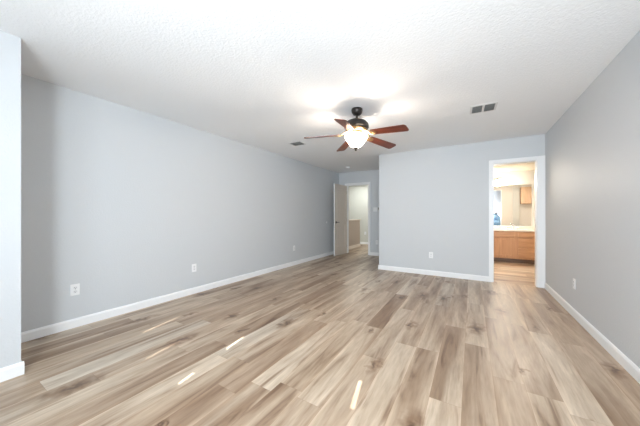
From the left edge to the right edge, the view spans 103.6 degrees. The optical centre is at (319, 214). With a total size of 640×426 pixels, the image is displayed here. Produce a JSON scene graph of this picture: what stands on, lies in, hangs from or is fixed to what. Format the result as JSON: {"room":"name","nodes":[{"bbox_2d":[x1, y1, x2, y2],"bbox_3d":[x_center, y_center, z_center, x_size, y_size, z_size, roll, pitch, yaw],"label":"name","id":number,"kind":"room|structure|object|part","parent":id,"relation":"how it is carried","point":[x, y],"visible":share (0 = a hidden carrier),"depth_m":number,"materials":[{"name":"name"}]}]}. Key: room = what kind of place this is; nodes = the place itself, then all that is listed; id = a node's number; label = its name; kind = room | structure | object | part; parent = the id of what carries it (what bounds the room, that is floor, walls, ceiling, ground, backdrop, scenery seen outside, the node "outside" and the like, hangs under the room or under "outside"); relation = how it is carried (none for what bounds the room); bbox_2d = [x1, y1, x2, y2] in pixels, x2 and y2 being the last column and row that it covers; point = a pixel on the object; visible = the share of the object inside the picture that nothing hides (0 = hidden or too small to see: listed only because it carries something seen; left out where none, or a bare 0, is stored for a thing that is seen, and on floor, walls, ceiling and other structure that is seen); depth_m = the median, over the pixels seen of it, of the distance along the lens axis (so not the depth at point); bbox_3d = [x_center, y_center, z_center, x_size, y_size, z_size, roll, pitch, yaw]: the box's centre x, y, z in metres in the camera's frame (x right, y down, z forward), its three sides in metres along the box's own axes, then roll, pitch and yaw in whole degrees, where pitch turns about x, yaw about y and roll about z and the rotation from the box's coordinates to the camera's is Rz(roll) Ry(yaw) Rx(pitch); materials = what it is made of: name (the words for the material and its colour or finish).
{"room":"empty bedroom","nodes":[
{"label":"empty bedroom","id":0,"kind":"room"},
{"bbox_2d":[0,30,20,367],"bbox_3d":[-2.906,-0.063,1.280,0.700,2.440,1.695,0,0,31],"label":"wall","id":1,"kind":"structure","parent":0,"point":[10,45],"depth_m":1.78,"materials":[{"name":"white paint"}]},
{"bbox_2d":[0,361,23,382],"bbox_3d":[-2.593,1.111,1.108,0.014,0.092,1.695,0,0,31],"label":"baseboard","id":2,"kind":"structure","parent":1,"relation":"attached to","point":[15,370],"depth_m":1.78,"materials":[{"name":"white paint"}]},
{"bbox_2d":[21,74,338,331],"bbox_3d":[-1.142,-0.063,5.004,0.120,2.440,6.745,0,0,31],"label":"wall","id":3,"kind":"structure","parent":0,"point":[119,202],"depth_m":3.08,"materials":[{"name":"white paint"}]},
{"bbox_2d":[70,283,79,295],"bbox_3d":[-2.520,0.769,2.590,0.009,0.116,0.072,0,0,31],"label":"wall outlet","id":4,"kind":"object","parent":3,"relation":"attached to","point":[74,288],"visible":1,"depth_m":2.58,"materials":[{"name":"white plastic"}]},
{"bbox_2d":[21,251,333,342],"bbox_3d":[-1.085,1.111,4.969,0.014,0.092,6.477,0,0,31],"label":"baseboard","id":5,"kind":"structure","parent":3,"relation":"attached to","point":[40,332],"depth_m":3.08,"materials":[{"name":"white paint"}]},
{"bbox_2d":[192,264,195,271],"bbox_3d":[-1.851,0.779,3.701,0.009,0.116,0.072,0,0,31],"label":"wall outlet","id":6,"kind":"object","parent":3,"relation":"attached to","point":[193,265],"visible":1,"depth_m":3.70,"materials":[{"name":"white plastic"}]},
{"bbox_2d":[0,244,639,425],"bbox_3d":[0.667,1.197,4.384,7.820,0.080,10.940,0,0,31],"label":"floor","id":7,"kind":"structure","parent":0,"point":[343,339],"depth_m":2.00,"materials":[{"name":"brown wood"}]},
{"bbox_2d":[494,231,534,263],"bbox_3d":[4.622,0.774,6.396,1.920,0.765,0.570,0,0,31],"label":"vanity cabinet","id":8,"kind":"object","parent":7,"relation":"on","point":[509,246],"visible":0.28,"depth_m":6.04,"materials":[{"name":"brown wood"}]},
{"bbox_3d":[4.487,0.474,6.157,0.435,0.125,0.022,0,0,31],"label":"drawer","id":9,"kind":"part","parent":8,"relation":"part of","materials":[{"name":"brown wood"}]},
{"bbox_3d":[4.487,0.792,6.157,0.435,0.470,0.022,0,0,31],"label":"cabinet door","id":10,"kind":"part","parent":8,"relation":"part of","materials":[{"name":"brown wood"}]},
{"bbox_2d":[494,226,534,231],"bbox_3d":[4.620,0.339,6.392,1.940,0.104,0.578,0,0,31],"label":"countertop","id":11,"kind":"structure","parent":8,"relation":"on","point":[503,228],"depth_m":6.31,"materials":[{"name":"white stone"}]},
{"bbox_2d":[494,212,500,228],"bbox_3d":[4.542,0.142,6.487,0.188,0.440,0.188,0,0,31],"label":"water jug","id":12,"kind":"object","parent":11,"relation":"on","point":[496,217],"visible":0.75,"depth_m":6.42,"materials":[{"name":"blue plastic"}]},
{"bbox_3d":[4.979,0.909,5.860,0.575,0.235,0.022,0,0,31],"label":"drawer","id":13,"kind":"part","parent":8,"relation":"part of","materials":[{"name":"brown wood"}]},
{"bbox_3d":[4.979,0.664,5.860,0.575,0.215,0.022,0,0,31],"label":"drawer","id":14,"kind":"part","parent":8,"relation":"part of","materials":[{"name":"brown wood"}]},
{"bbox_3d":[4.979,0.474,5.860,0.575,0.125,0.022,0,0,31],"label":"drawer","id":15,"kind":"part","parent":8,"relation":"part of","materials":[{"name":"brown wood"}]},
{"bbox_2d":[0,0,639,172],"bbox_3d":[0.384,-1.323,3.061,4.740,0.080,8.380,0,0,31],"label":"ceiling","id":16,"kind":"structure","parent":0,"point":[268,75],"depth_m":2.09,"materials":[{"name":"white paint"}]},
{"bbox_2d":[289,141,304,145],"bbox_3d":[-0.408,-1.277,4.518,0.250,0.013,0.210,0,0,29],"label":"ceiling vent","id":17,"kind":"object","parent":16,"relation":"in","point":[297,143],"visible":1,"depth_m":4.50,"materials":[{"name":"white metal"}]},
{"bbox_2d":[304,107,408,151],"bbox_3d":[0.444,-1.026,3.011,1.217,0.510,1.211,2,0,31],"label":"ceiling fan","id":18,"kind":"object","parent":16,"relation":"hanging from","point":[356,127],"visible":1,"depth_m":2.96,"materials":[{"name":"brown wood"}]},
{"bbox_3d":[0.021,-0.959,3.082,0.430,0.008,0.132,-3,12,5],"label":"fan blade","id":19,"kind":"part","parent":18,"relation":"part of","materials":[{"name":"brown wood"}]},
{"bbox_3d":[0.344,-0.949,3.453,0.132,0.008,0.430,-11,-2,-14],"label":"fan blade","id":20,"kind":"part","parent":18,"relation":"part of","materials":[{"name":"brown wood"}]},
{"bbox_3d":[0.274,-0.951,2.660,0.132,0.008,0.430,15,10,22],"label":"fan blade","id":21,"kind":"part","parent":18,"relation":"part of","materials":[{"name":"brown wood"}]},
{"bbox_3d":[0.436,-0.886,3.045,0.276,0.143,0.276,2,0,31],"label":"lamp shade","id":22,"kind":"part","parent":18,"relation":"part of","materials":[{"name":"white glass"}]},
{"bbox_3d":[0.796,-0.935,3.260,0.430,0.008,0.132,7,-15,-31],"label":"fan blade","id":23,"kind":"part","parent":18,"relation":"part of","materials":[{"name":"brown wood"}]},
{"bbox_3d":[0.753,-0.936,2.770,0.430,0.008,0.132,8,-8,41],"label":"fan blade","id":24,"kind":"part","parent":18,"relation":"part of","materials":[{"name":"brown wood"}]},
{"bbox_2d":[470,102,497,113],"bbox_3d":[1.960,-1.277,3.022,0.270,0.013,0.250,0,0,29],"label":"ceiling vent","id":25,"kind":"object","parent":16,"relation":"in","point":[490,106],"visible":1,"depth_m":3.00,"materials":[{"name":"white metal"}]},
{"bbox_2d":[349,220,359,245],"bbox_3d":[0.996,0.674,8.651,0.120,0.965,1.690,0,0,31],"label":"wall","id":26,"kind":"structure","parent":0,"point":[354,226],"depth_m":8.91,"materials":[{"name":"beige paint"}]},
{"bbox_2d":[349,244,359,248],"bbox_3d":[1.006,1.107,8.654,0.135,0.100,1.705,0,0,31],"label":"baseboard","id":27,"kind":"structure","parent":26,"relation":"attached to","point":[356,245],"depth_m":8.87,"materials":[{"name":"beige paint"}]},
{"bbox_2d":[349,185,367,241],"bbox_3d":[2.122,-0.063,9.823,4.700,2.440,0.120,0,0,31],"label":"wall","id":28,"kind":"structure","parent":0,"point":[358,195],"depth_m":10.06,"materials":[{"name":"grey paint"}]},
{"bbox_2d":[339,170,378,252],"bbox_3d":[1.444,-0.063,7.314,1.928,2.440,0.120,0,0,31],"label":"wall","id":29,"kind":"structure","parent":0,"point":[372,176],"depth_m":7.21,"materials":[{"name":"white paint"}]},
{"bbox_2d":[333,184,346,255],"bbox_3d":[0.600,0.135,7.308,0.139,2.020,0.715,0,0,34],"label":"door","id":30,"kind":"structure","parent":29,"relation":"in","point":[340,191],"depth_m":7.28,"materials":[{"name":"beige paint"}]},
{"bbox_2d":[345,182,369,254],"bbox_3d":[1.130,0.103,7.489,0.804,2.107,0.142,0,0,31],"label":"trim","id":31,"kind":"structure","parent":29,"relation":"attached to","point":[362,183],"depth_m":7.43,"materials":[{"name":"white paint"}]},
{"bbox_2d":[370,252,378,255],"bbox_3d":[1.783,1.111,7.031,0.787,0.092,0.014,0,0,31],"label":"baseboard","id":32,"kind":"structure","parent":29,"relation":"attached to","point":[371,253],"depth_m":7.16,"materials":[{"name":"white paint"}]},
{"bbox_2d":[379,134,544,275],"bbox_3d":[2.850,-0.063,5.404,2.692,2.440,1.700,0,0,31],"label":"wall","id":33,"kind":"structure","parent":0,"point":[435,200],"depth_m":4.75,"materials":[{"name":"white paint"}]},
{"bbox_2d":[378,265,488,281],"bbox_3d":[2.084,1.111,4.865,1.964,0.092,0.014,0,0,31],"label":"baseboard","id":34,"kind":"structure","parent":33,"relation":"attached to","point":[381,267],"depth_m":4.78,"materials":[{"name":"white paint"}]},
{"bbox_2d":[489,155,544,287],"bbox_3d":[3.277,0.108,4.224,0.740,2.097,0.162,0,0,31],"label":"trim","id":35,"kind":"structure","parent":33,"relation":"attached to","point":[539,161],"depth_m":4.04,"materials":[{"name":"white paint"}]},
{"bbox_2d":[494,170,534,225],"bbox_3d":[4.813,0.017,6.685,2.850,2.280,0.120,0,0,31],"label":"wall","id":36,"kind":"structure","parent":0,"point":[516,177],"depth_m":6.43,"materials":[{"name":"white paint"}]},
{"bbox_2d":[494,178,501,182],"bbox_3d":[4.370,-0.912,6.791,0.880,0.142,0.154,0,0,31],"label":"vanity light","id":37,"kind":"object","parent":36,"relation":"attached to","point":[497,180],"visible":0.23,"depth_m":6.59,"materials":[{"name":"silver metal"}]},
{"bbox_2d":[494,184,531,225],"bbox_3d":[4.646,-0.251,6.707,1.540,1.061,0.014,0,0,31],"label":"bathroom mirror","id":38,"kind":"object","parent":36,"relation":"attached to","point":[513,203],"visible":0.52,"depth_m":6.48,"materials":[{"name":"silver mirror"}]},
{"bbox_2d":[501,226,534,229],"bbox_3d":[4.763,0.325,6.631,1.940,0.075,0.019,0,0,31],"label":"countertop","id":39,"kind":"structure","parent":36,"relation":"attached to","point":[502,227],"depth_m":6.42,"materials":[{"name":"white stone"}]},
{"bbox_2d":[494,162,534,172],"bbox_3d":[4.096,-1.163,5.494,3.090,0.080,2.900,0,0,31],"label":"ceiling","id":40,"kind":"structure","parent":0,"point":[522,166],"depth_m":5.95,"materials":[{"name":"beige paint"}]},
{"bbox_2d":[545,30,639,367],"bbox_3d":[1.971,-0.063,1.218,0.120,2.440,6.620,0,0,31],"label":"wall","id":41,"kind":"structure","parent":0,"point":[592,151],"depth_m":2.24,"materials":[{"name":"white paint"}]},
{"bbox_2d":[573,278,575,289],"bbox_3d":[2.880,0.779,2.853,0.009,0.116,0.072,0,0,31],"label":"wall outlet","id":42,"kind":"object","parent":41,"relation":"attached to","point":[574,280],"visible":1,"depth_m":2.83,"materials":[{"name":"white plastic"}]},
{"bbox_2d":[544,283,639,383],"bbox_3d":[1.881,1.111,1.199,0.014,0.092,6.466,0,0,31],"label":"baseboard","id":43,"kind":"structure","parent":41,"relation":"attached to","point":[624,361],"depth_m":2.23,"materials":[{"name":"white paint"}]}
]}

